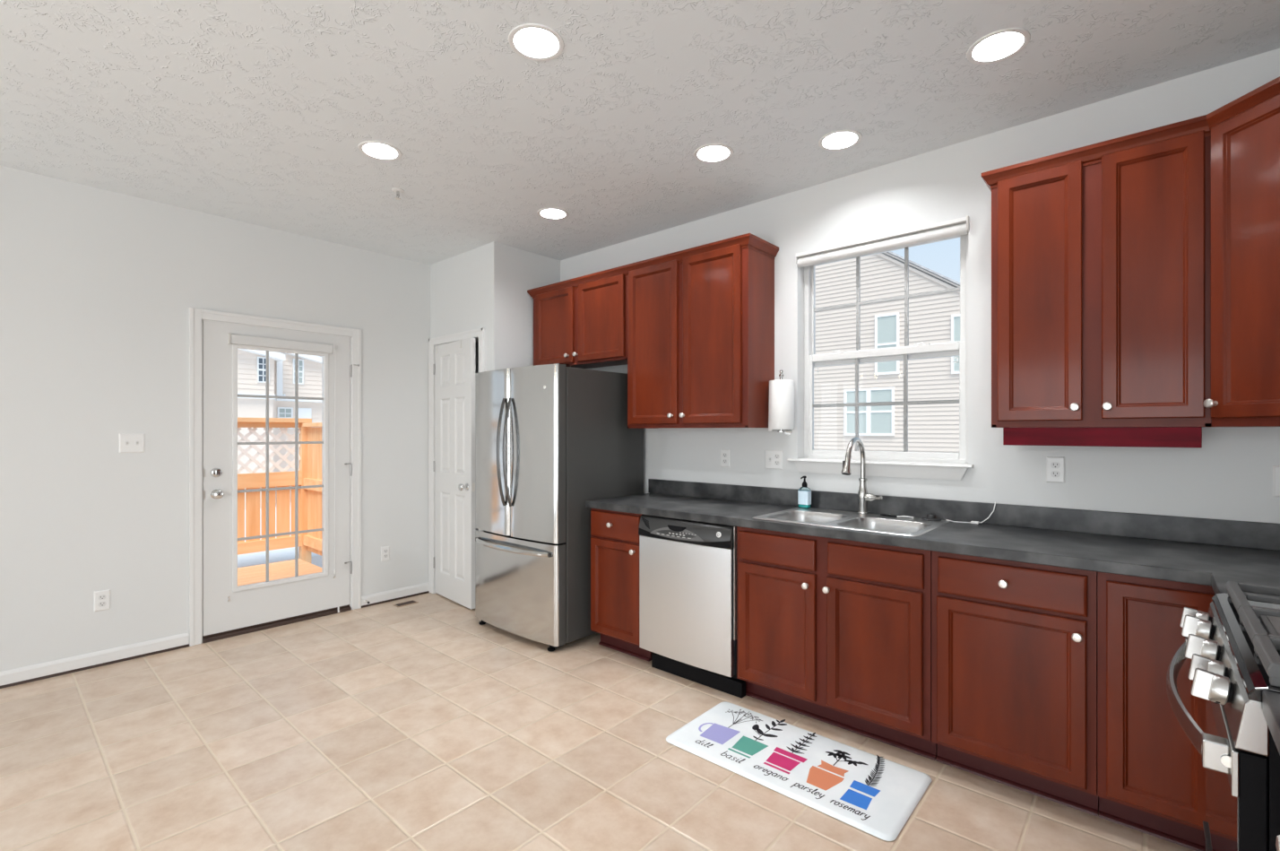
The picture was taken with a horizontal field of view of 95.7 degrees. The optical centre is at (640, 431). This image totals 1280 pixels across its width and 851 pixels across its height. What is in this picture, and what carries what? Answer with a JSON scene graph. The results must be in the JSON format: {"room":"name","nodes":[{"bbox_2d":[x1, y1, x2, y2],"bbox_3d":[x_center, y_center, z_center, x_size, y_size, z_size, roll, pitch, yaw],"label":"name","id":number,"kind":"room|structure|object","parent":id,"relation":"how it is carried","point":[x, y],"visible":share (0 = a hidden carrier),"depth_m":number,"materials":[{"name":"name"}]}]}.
{"room":"kitchen","nodes":[
{"label":"kitchen","id":0,"kind":"room"},
{"bbox_2d":[0,165,478,671],"bbox_3d":[-3.451,-0.023,3.087,0.150,2.757,6.200,0,0,41],"label":"wall","id":1,"kind":"structure","parent":0,"point":[99,287],"depth_m":3.45,"materials":[{"name":"white paint"}]},
{"bbox_2d":[0,631,189,688],"bbox_3d":[-4.141,1.312,2.179,0.014,0.086,3.924,0,0,41],"label":"baseboard","id":2,"kind":"structure","parent":1,"relation":"attached to","point":[30,673],"depth_m":3.31,"materials":[{"name":"white paint"}]},
{"bbox_2d":[94,588,110,611],"bbox_3d":[-3.112,0.979,3.351,0.008,0.116,0.070,0,0,41],"label":"outlet","id":3,"kind":"object","parent":1,"relation":"attached to","point":[101,598],"visible":1,"depth_m":3.35,"materials":[{"name":"white plastic"}]},
{"bbox_2d":[98,601,105,605],"bbox_3d":[-3.111,0.999,3.350,0.001,0.027,0.033,0,0,41],"label":"receptacle","id":4,"kind":"object","parent":3,"relation":"attached to","point":[100,603],"depth_m":3.35,"materials":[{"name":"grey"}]},
{"bbox_2d":[98,594,105,599],"bbox_3d":[-3.111,0.960,3.350,0.001,0.027,0.033,0,0,41],"label":"receptacle","id":5,"kind":"object","parent":3,"relation":"attached to","point":[100,596],"depth_m":3.35,"materials":[{"name":"grey plastic"}]},
{"bbox_2d":[119,432,144,452],"bbox_3d":[-3.022,0.070,3.447,0.018,0.116,0.116,0,0,41],"label":"light switch","id":6,"kind":"object","parent":1,"relation":"attached to","point":[128,442],"visible":1,"depth_m":3.45,"materials":[{"name":"white plastic"}]},
{"bbox_2d":[189,307,361,646],"bbox_3d":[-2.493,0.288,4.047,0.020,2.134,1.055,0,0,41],"label":"trim","id":7,"kind":"structure","parent":1,"relation":"attached to","point":[195,315],"depth_m":3.69,"materials":[{"name":"white paint"}]},
{"bbox_2d":[202,605,351,642],"bbox_3d":[-2.552,1.340,4.099,0.162,0.030,0.915,0,0,41],"label":"threshold","id":8,"kind":"object","parent":1,"relation":"attached to","point":[214,637],"depth_m":4.00,"materials":[{"name":"brown wood"}]},
{"bbox_2d":[202,320,359,637],"bbox_3d":[-2.474,0.320,4.069,0.112,2.062,0.969,0,0,41],"label":"door","id":9,"kind":"structure","parent":1,"relation":"in","point":[227,606],"depth_m":3.96,"materials":[{"name":"white paint"}]},
{"bbox_2d":[230,333,333,353],"bbox_3d":[-2.486,-0.608,4.047,0.035,0.066,0.636,0,0,41],"label":"blind","id":10,"kind":"object","parent":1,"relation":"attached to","point":[259,341],"depth_m":4.02,"materials":[{"name":"white fabric"}]},
{"bbox_2d":[380,544,389,561],"bbox_3d":[-2.018,0.969,4.595,0.008,0.116,0.070,0,0,41],"label":"outlet","id":11,"kind":"object","parent":1,"relation":"attached to","point":[384,549],"visible":1,"depth_m":4.59,"materials":[{"name":"white plastic"}]},
{"bbox_2d":[361,581,429,607],"bbox_3d":[-1.954,1.312,4.664,0.014,0.086,0.576,0,0,41],"label":"baseboard","id":12,"kind":"structure","parent":1,"relation":"attached to","point":[390,595],"depth_m":4.64,"materials":[{"name":"white paint"}]},
{"bbox_2d":[430,241,560,371],"bbox_3d":[-1.212,-0.023,4.822,0.919,2.757,0.638,0,0,41],"label":"wall","id":13,"kind":"structure","parent":0,"point":[487,286],"depth_m":4.46,"materials":[{"name":"white paint"}]},
{"bbox_2d":[432,337,475,608],"bbox_3d":[-1.506,0.317,4.592,0.101,2.052,0.645,0,0,-43],"label":"door","id":14,"kind":"structure","parent":13,"relation":"in","point":[454,367],"depth_m":4.57,"materials":[{"name":"white paint"}]},
{"bbox_2d":[428,328,484,593],"bbox_3d":[-1.437,0.289,4.655,0.796,2.132,0.130,0,0,41],"label":"trim","id":15,"kind":"structure","parent":13,"relation":"attached to","point":[480,333],"depth_m":4.83,"materials":[{"name":"white paint"}]},
{"bbox_2d":[0,592,1195,850],"bbox_3d":[-0.764,1.415,0.762,7.255,0.120,6.460,0,0,41],"label":"floor","id":16,"kind":"structure","parent":0,"point":[422,725],"depth_m":2.40,"materials":[{"name":"tile"}]},
{"bbox_2d":[392,599,418,606],"bbox_3d":[-1.839,1.352,4.547,0.088,0.007,0.170,0,0,41],"label":"floor vent","id":17,"kind":"object","parent":16,"relation":"in","point":[412,601],"visible":1,"depth_m":4.53,"materials":[{"name":"beige"}]},
{"bbox_2d":[396,600,415,605],"bbox_3d":[-1.839,1.350,4.547,0.064,0.004,0.142,0,0,41],"label":"grille","id":18,"kind":"object","parent":17,"relation":"attached to","point":[408,602],"depth_m":4.53,"materials":[{"name":"brown metal"}]},
{"bbox_2d":[475,363,643,651],"bbox_3d":[-0.607,0.467,4.069,0.900,1.776,0.898,0,0,41],"label":"refrigerator","id":19,"kind":"object","parent":16,"relation":"on","point":[550,439],"visible":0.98,"depth_m":3.69,"materials":[{"name":"grey metal"}]},
{"bbox_2d":[590,508,653,661],"bbox_3d":[0.032,0.915,3.702,0.418,0.880,0.650,0,0,41],"label":"base cabinet","id":20,"kind":"object","parent":16,"relation":"on","point":[615,536],"visible":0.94,"depth_m":3.49,"materials":[{"name":"brown wood"}]},
{"bbox_2d":[638,514,745,698],"bbox_3d":[0.427,0.918,3.329,0.651,0.874,0.613,0,0,41],"label":"dishwasher","id":21,"kind":"object","parent":16,"relation":"on","point":[688,568],"visible":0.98,"depth_m":3.08,"materials":[{"name":"silver metal"}]},
{"bbox_2d":[665,700,931,840],"bbox_3d":[0.628,1.347,2.404,0.970,0.015,0.500,0,0,41],"label":"kitchen mat","id":22,"kind":"object","parent":16,"relation":"on","point":[877,795],"visible":1,"depth_m":2.32,"materials":[{"name":"white plastic"}]},
{"bbox_2d":[737,526,936,760],"bbox_3d":[1.013,0.915,2.839,0.904,0.880,0.650,0,0,41],"label":"base cabinet","id":23,"kind":"object","parent":16,"relation":"on","point":[836,632],"visible":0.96,"depth_m":2.58,"materials":[{"name":"brown wood"}]},
{"bbox_2d":[931,550,1098,816],"bbox_3d":[1.551,0.915,2.365,0.522,0.880,0.650,0,0,41],"label":"base cabinet","id":24,"kind":"object","parent":16,"relation":"on","point":[1014,644],"visible":0.98,"depth_m":2.13,"materials":[{"name":"brown wood"}]},
{"bbox_2d":[1097,571,1214,850],"bbox_3d":[2.004,0.915,1.792,0.909,0.880,0.913,0,0,41],"label":"base cabinet","id":25,"kind":"object","parent":16,"relation":"on","point":[1151,776],"visible":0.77,"depth_m":1.90,"materials":[{"name":"brown wood"}]},
{"bbox_2d":[585,478,1279,596],"bbox_3d":[1.061,0.406,2.627,3.449,0.138,0.927,0,0,41],"label":"countertop","id":26,"kind":"structure","parent":25,"relation":"on","point":[1206,551],"depth_m":2.39,"materials":[{"name":"stone"}]},
{"bbox_2d":[752,507,949,536],"bbox_3d":[1.025,0.521,2.843,0.782,0.182,0.548,0,0,41],"label":"sink","id":27,"kind":"object","parent":26,"relation":"in","point":[908,526],"visible":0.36,"depth_m":2.86,"materials":[{"name":"silver metal"}]},
{"bbox_2d":[797,475,811,508],"bbox_3d":[0.924,0.339,3.253,0.063,0.179,0.055,0,0,41],"label":"soap bottle","id":28,"kind":"object","parent":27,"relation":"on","point":[804,497],"visible":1,"depth_m":3.24,"materials":[{"name":"teal"}]},
{"bbox_2d":[766,510,847,522],"bbox_3d":[0.842,0.521,2.926,0.322,0.182,0.360,0,0,41],"label":"basin","id":29,"kind":"object","parent":27,"relation":"in","point":[794,515],"depth_m":3.07,"materials":[{"name":"silver metal"}]},
{"bbox_2d":[837,517,930,532],"bbox_3d":[1.126,0.521,2.676,0.342,0.182,0.360,0,0,41],"label":"basin","id":30,"kind":"object","parent":27,"relation":"in","point":[875,523],"depth_m":2.81,"materials":[{"name":"silver metal"}]},
{"bbox_2d":[880,513,913,518],"bbox_3d":[1.282,0.425,2.897,0.157,0.012,0.028,0,0,36],"label":"utensil","id":31,"kind":"object","parent":27,"relation":"on","point":[892,515],"visible":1,"depth_m":2.89,"materials":[{"name":"black plastic"}]},
{"bbox_2d":[921,513,942,520],"bbox_3d":[1.415,0.416,2.811,0.088,0.027,0.088,0,0,41],"label":"stopper","id":32,"kind":"object","parent":27,"relation":"on","point":[929,516],"visible":1,"depth_m":2.79,"materials":[{"name":"black rubber"}]},
{"bbox_2d":[840,437,882,514],"bbox_3d":[1.119,0.230,2.917,0.128,0.400,0.273,0,0,41],"label":"faucet","id":33,"kind":"object","parent":26,"relation":"on","point":[863,497],"visible":1,"depth_m":3.00,"materials":[{"name":"silver metal"}]},
{"bbox_2d":[946,501,995,524],"bbox_3d":[1.562,0.382,2.732,0.207,0.106,0.031,0,0,25],"label":"charging cable","id":34,"kind":"object","parent":26,"relation":"on","point":[971,522],"visible":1,"depth_m":2.71,"materials":[{"name":"white plastic"}]},
{"bbox_2d":[1166,580,1279,850],"bbox_3d":[1.506,0.874,1.097,0.753,0.962,0.771,0,0,41],"label":"stove","id":35,"kind":"object","parent":16,"relation":"on","point":[1232,648],"visible":1,"depth_m":1.10,"materials":[{"name":"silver metal"}]},
{"bbox_2d":[1211,592,1279,701],"bbox_3d":[1.542,0.448,1.065,0.656,0.029,0.767,0,0,41],"label":"cooktop","id":36,"kind":"object","parent":35,"relation":"in","point":[1250,678],"depth_m":1.17,"materials":[{"name":"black metal"}]},
{"bbox_2d":[1275,834,1279,850],"bbox_3d":[1.112,0.915,0.579,0.646,0.880,0.504,0,0,41],"label":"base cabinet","id":37,"kind":"object","parent":16,"relation":"on","point":[1277,843],"visible":1,"depth_m":0.79,"materials":[{"name":"brown wood"}]},
{"bbox_2d":[1262,690,1279,754],"bbox_3d":[1.117,0.406,0.567,0.642,0.138,0.523,0,0,41],"label":"countertop","id":38,"kind":"structure","parent":37,"relation":"on","point":[1270,700],"depth_m":0.92,"materials":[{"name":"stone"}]},
{"bbox_2d":[0,0,1279,265],"bbox_3d":[-0.764,-1.408,0.762,7.255,0.012,6.460,0,0,41],"label":"ceiling","id":39,"kind":"structure","parent":0,"point":[257,112],"depth_m":2.43,"materials":[{"name":"white paint"}]},
{"bbox_2d":[358,140,401,160],"bbox_3d":[-1.298,-1.441,2.895,0.200,0.091,0.200,0,0,41],"label":"recessed light","id":40,"kind":"object","parent":39,"relation":"in","point":[376,150],"visible":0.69,"depth_m":2.94,"materials":[{"name":"white plastic"}]},
{"bbox_2d":[391,187,404,199],"bbox_3d":[-1.408,-1.376,3.367,0.068,0.052,0.068,0,0,41],"label":"sprinkler head","id":41,"kind":"object","parent":39,"relation":"attached to","point":[396,190],"visible":1,"depth_m":3.36},
{"bbox_2d":[508,23,563,60],"bbox_3d":[-0.374,-1.441,2.089,0.200,0.091,0.200,0,0,41],"label":"recessed light","id":42,"kind":"object","parent":39,"relation":"in","point":[531,41],"visible":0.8,"depth_m":2.13,"materials":[{"name":"white plastic"}]},
{"bbox_2d":[536,207,568,219],"bbox_3d":[-0.561,-1.441,3.730,0.200,0.091,0.200,0,0,41],"label":"recessed light","id":43,"kind":"object","parent":39,"relation":"in","point":[550,213],"visible":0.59,"depth_m":3.79,"materials":[{"name":"white plastic"}]},
{"bbox_2d":[693,143,733,163],"bbox_3d":[0.370,-1.441,2.921,0.200,0.091,0.200,0,0,41],"label":"recessed light","id":44,"kind":"object","parent":39,"relation":"in","point":[713,152],"visible":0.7,"depth_m":2.97,"materials":[{"name":"white plastic"}]},
{"bbox_2d":[818,129,862,150],"bbox_3d":[0.963,-1.441,2.789,0.200,0.091,0.200,0,0,41],"label":"recessed light","id":45,"kind":"object","parent":39,"relation":"in","point":[843,139],"visible":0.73,"depth_m":2.84,"materials":[{"name":"white plastic"}]},
{"bbox_2d":[966,27,1030,64],"bbox_3d":[1.303,-1.441,2.111,0.200,0.091,0.200,0,0,41],"label":"recessed light","id":46,"kind":"object","parent":39,"relation":"in","point":[1000,45],"visible":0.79,"depth_m":2.15,"materials":[{"name":"white plastic"}]},
{"bbox_2d":[560,48,1279,523],"bbox_3d":[0.701,-0.023,3.669,5.615,2.757,0.160,0,0,41],"label":"wall","id":47,"kind":"structure","parent":0,"point":[1230,477],"depth_m":2.76,"materials":[{"name":"white paint"}]},
{"bbox_2d":[527,265,627,368],"bbox_3d":[-0.386,-0.787,4.281,1.028,0.615,0.356,0,0,41],"label":"upper cabinet","id":48,"kind":"object","parent":47,"relation":"attached to","point":[581,322],"visible":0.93,"depth_m":4.11,"materials":[{"name":"brown wood"}]},
{"bbox_2d":[623,233,778,428],"bbox_3d":[0.356,-0.557,3.628,0.948,1.075,0.356,0,0,41],"label":"upper cabinet","id":49,"kind":"object","parent":47,"relation":"attached to","point":[701,318],"visible":0.99,"depth_m":3.44,"materials":[{"name":"brown wood"}]},
{"bbox_2d":[720,449,730,467],"bbox_3d":[0.543,0.172,3.696,0.070,0.116,0.008,0,0,41],"label":"outlet","id":50,"kind":"object","parent":47,"relation":"attached to","point":[725,454],"visible":1,"depth_m":3.69,"materials":[{"name":"white plastic"}]},
{"bbox_2d":[765,449,782,469],"bbox_3d":[0.798,0.169,3.465,0.116,0.116,0.018,0,0,41],"label":"outlet","id":51,"kind":"object","parent":47,"relation":"attached to","point":[774,458],"visible":1,"depth_m":3.46,"materials":[{"name":"white plastic"}]},
{"bbox_2d":[777,369,792,435],"bbox_3d":[0.838,-0.166,3.368,0.048,0.380,0.112,0,0,41],"label":"paper towel holder","id":52,"kind":"object","parent":47,"relation":"attached to","point":[788,432],"visible":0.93,"depth_m":3.34,"materials":[{"name":"silver metal"}]},
{"bbox_2d":[768,379,794,430],"bbox_3d":[0.804,-0.148,3.350,0.167,0.290,0.140,0,0,28],"label":"paper towel roll","id":53,"kind":"object","parent":52,"relation":"hanging from","point":[781,404],"visible":1,"depth_m":3.28,"materials":[{"name":"white paper"}]},
{"bbox_2d":[787,233,973,480],"bbox_3d":[1.281,-0.397,3.131,0.950,1.268,0.198,0,0,41],"label":"window","id":54,"kind":"structure","parent":47,"relation":"in","point":[940,465],"depth_m":3.10,"materials":[{"name":"white plastic"}]},
{"bbox_2d":[795,215,968,267],"bbox_3d":[1.260,-0.993,3.092,0.891,0.075,0.088,0,0,41],"label":"roller blind","id":55,"kind":"object","parent":54,"relation":"attached to","point":[960,226],"visible":0.85,"depth_m":3.03,"materials":[{"name":"white plastic"}]},
{"bbox_2d":[648,478,1279,550],"bbox_3d":[1.062,0.386,2.628,3.449,0.098,0.924,0,0,41],"label":"backsplash","id":56,"kind":"structure","parent":47,"relation":"attached to","point":[1196,530],"depth_m":2.61,"materials":[{"name":"stone"}]},
{"bbox_2d":[1046,456,1065,483],"bbox_3d":[1.836,0.169,2.558,0.070,0.116,0.008,0,0,41],"label":"outlet","id":57,"kind":"object","parent":47,"relation":"attached to","point":[1055,465],"visible":1,"depth_m":2.55,"materials":[{"name":"white plastic"}]},
{"bbox_2d":[1050,470,1060,476],"bbox_3d":[1.834,0.189,2.556,0.033,0.027,0.001,0,0,41],"label":"receptacle","id":58,"kind":"object","parent":57,"relation":"attached to","point":[1053,473],"depth_m":2.56,"materials":[{"name":"grey plastic"}]},
{"bbox_2d":[1050,461,1060,467],"bbox_3d":[1.834,0.150,2.556,0.033,0.027,0.001,0,0,41],"label":"receptacle","id":59,"kind":"object","parent":57,"relation":"attached to","point":[1053,464],"depth_m":2.56,"materials":[{"name":"grey plastic"}]},
{"bbox_2d":[981,114,1211,447],"bbox_3d":[1.814,-0.518,2.345,0.698,1.153,0.356,0,0,41],"label":"upper cabinet","id":60,"kind":"object","parent":47,"relation":"attached to","point":[1101,252],"visible":1,"depth_m":2.19,"materials":[{"name":"brown wood"}]},
{"bbox_2d":[1203,76,1279,426],"bbox_3d":[2.203,-0.555,1.804,0.646,1.079,0.654,0,0,41],"label":"upper cabinet","id":61,"kind":"object","parent":47,"relation":"attached to","point":[1245,131],"visible":0.98,"depth_m":1.90,"materials":[{"name":"brown wood"}]},
{"bbox_2d":[1272,465,1279,497],"bbox_3d":[2.352,0.183,2.104,0.070,0.116,0.008,0,0,41],"label":"outlet","id":62,"kind":"object","parent":47,"relation":"attached to","point":[1275,468],"visible":1,"depth_m":2.12,"materials":[{"name":"white plastic"}]},
{"label":"outside","id":63,"kind":"structure","parent":0,"visible":0},
{"bbox_2d":[237,558,321,586],"bbox_3d":[-3.759,1.464,4.784,2.514,0.038,2.540,0,0,41],"label":"deck","id":64,"kind":"object","parent":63,"point":[249,575],"visible":0.11,"depth_m":5.96,"materials":[{"name":"brown wood"}]},
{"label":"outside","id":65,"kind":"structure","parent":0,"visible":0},
{"bbox_2d":[244,503,276,533],"bbox_3d":[-22.217,2.655,23.733,55.285,0.200,80.000,0,0,41],"label":"ground","id":66,"kind":"structure","parent":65,"point":[275,504],"depth_m":16.75,"materials":[{"name":"white"}]},
{"bbox_2d":[237,416,311,562],"bbox_3d":[-4.709,1.204,5.699,0.140,2.702,2.682,0,0,41],"label":"fence","id":67,"kind":"object","parent":66,"relation":"on","point":[285,498],"visible":0.26,"depth_m":6.42,"materials":[{"name":"brown wood"}]},
{"bbox_2d":[302,422,321,555],"bbox_3d":[-2.908,0.635,5.843,2.409,1.460,0.125,0,0,41],"label":"fence","id":68,"kind":"object","parent":67,"relation":"attached to","point":[313,540],"visible":0.21,"depth_m":6.48,"materials":[{"name":"brown wood"}]},
{"bbox_2d":[237,529,321,567],"bbox_3d":[-4.721,2.015,7.668,2.380,1.080,7.000,0,0,41],"label":"yard","id":69,"kind":"structure","parent":66,"relation":"on","point":[253,558],"depth_m":6.83,"materials":[{"name":"white"}]},
{"bbox_2d":[237,348,321,510],"bbox_3d":[-14.577,-1.245,21.005,6.360,7.600,12.000,0,0,41],"label":"house","id":70,"kind":"structure","parent":66,"relation":"on","point":[251,363],"depth_m":20.22,"materials":[{"name":"beige plastic"}]},
{"bbox_2d":[813,250,959,452],"bbox_3d":[8.052,-2.286,21.637,11.500,9.682,8.150,0,0,41],"label":"house","id":71,"kind":"structure","parent":66,"relation":"on","point":[932,318],"depth_m":17.09,"materials":[{"name":"beige plastic"}]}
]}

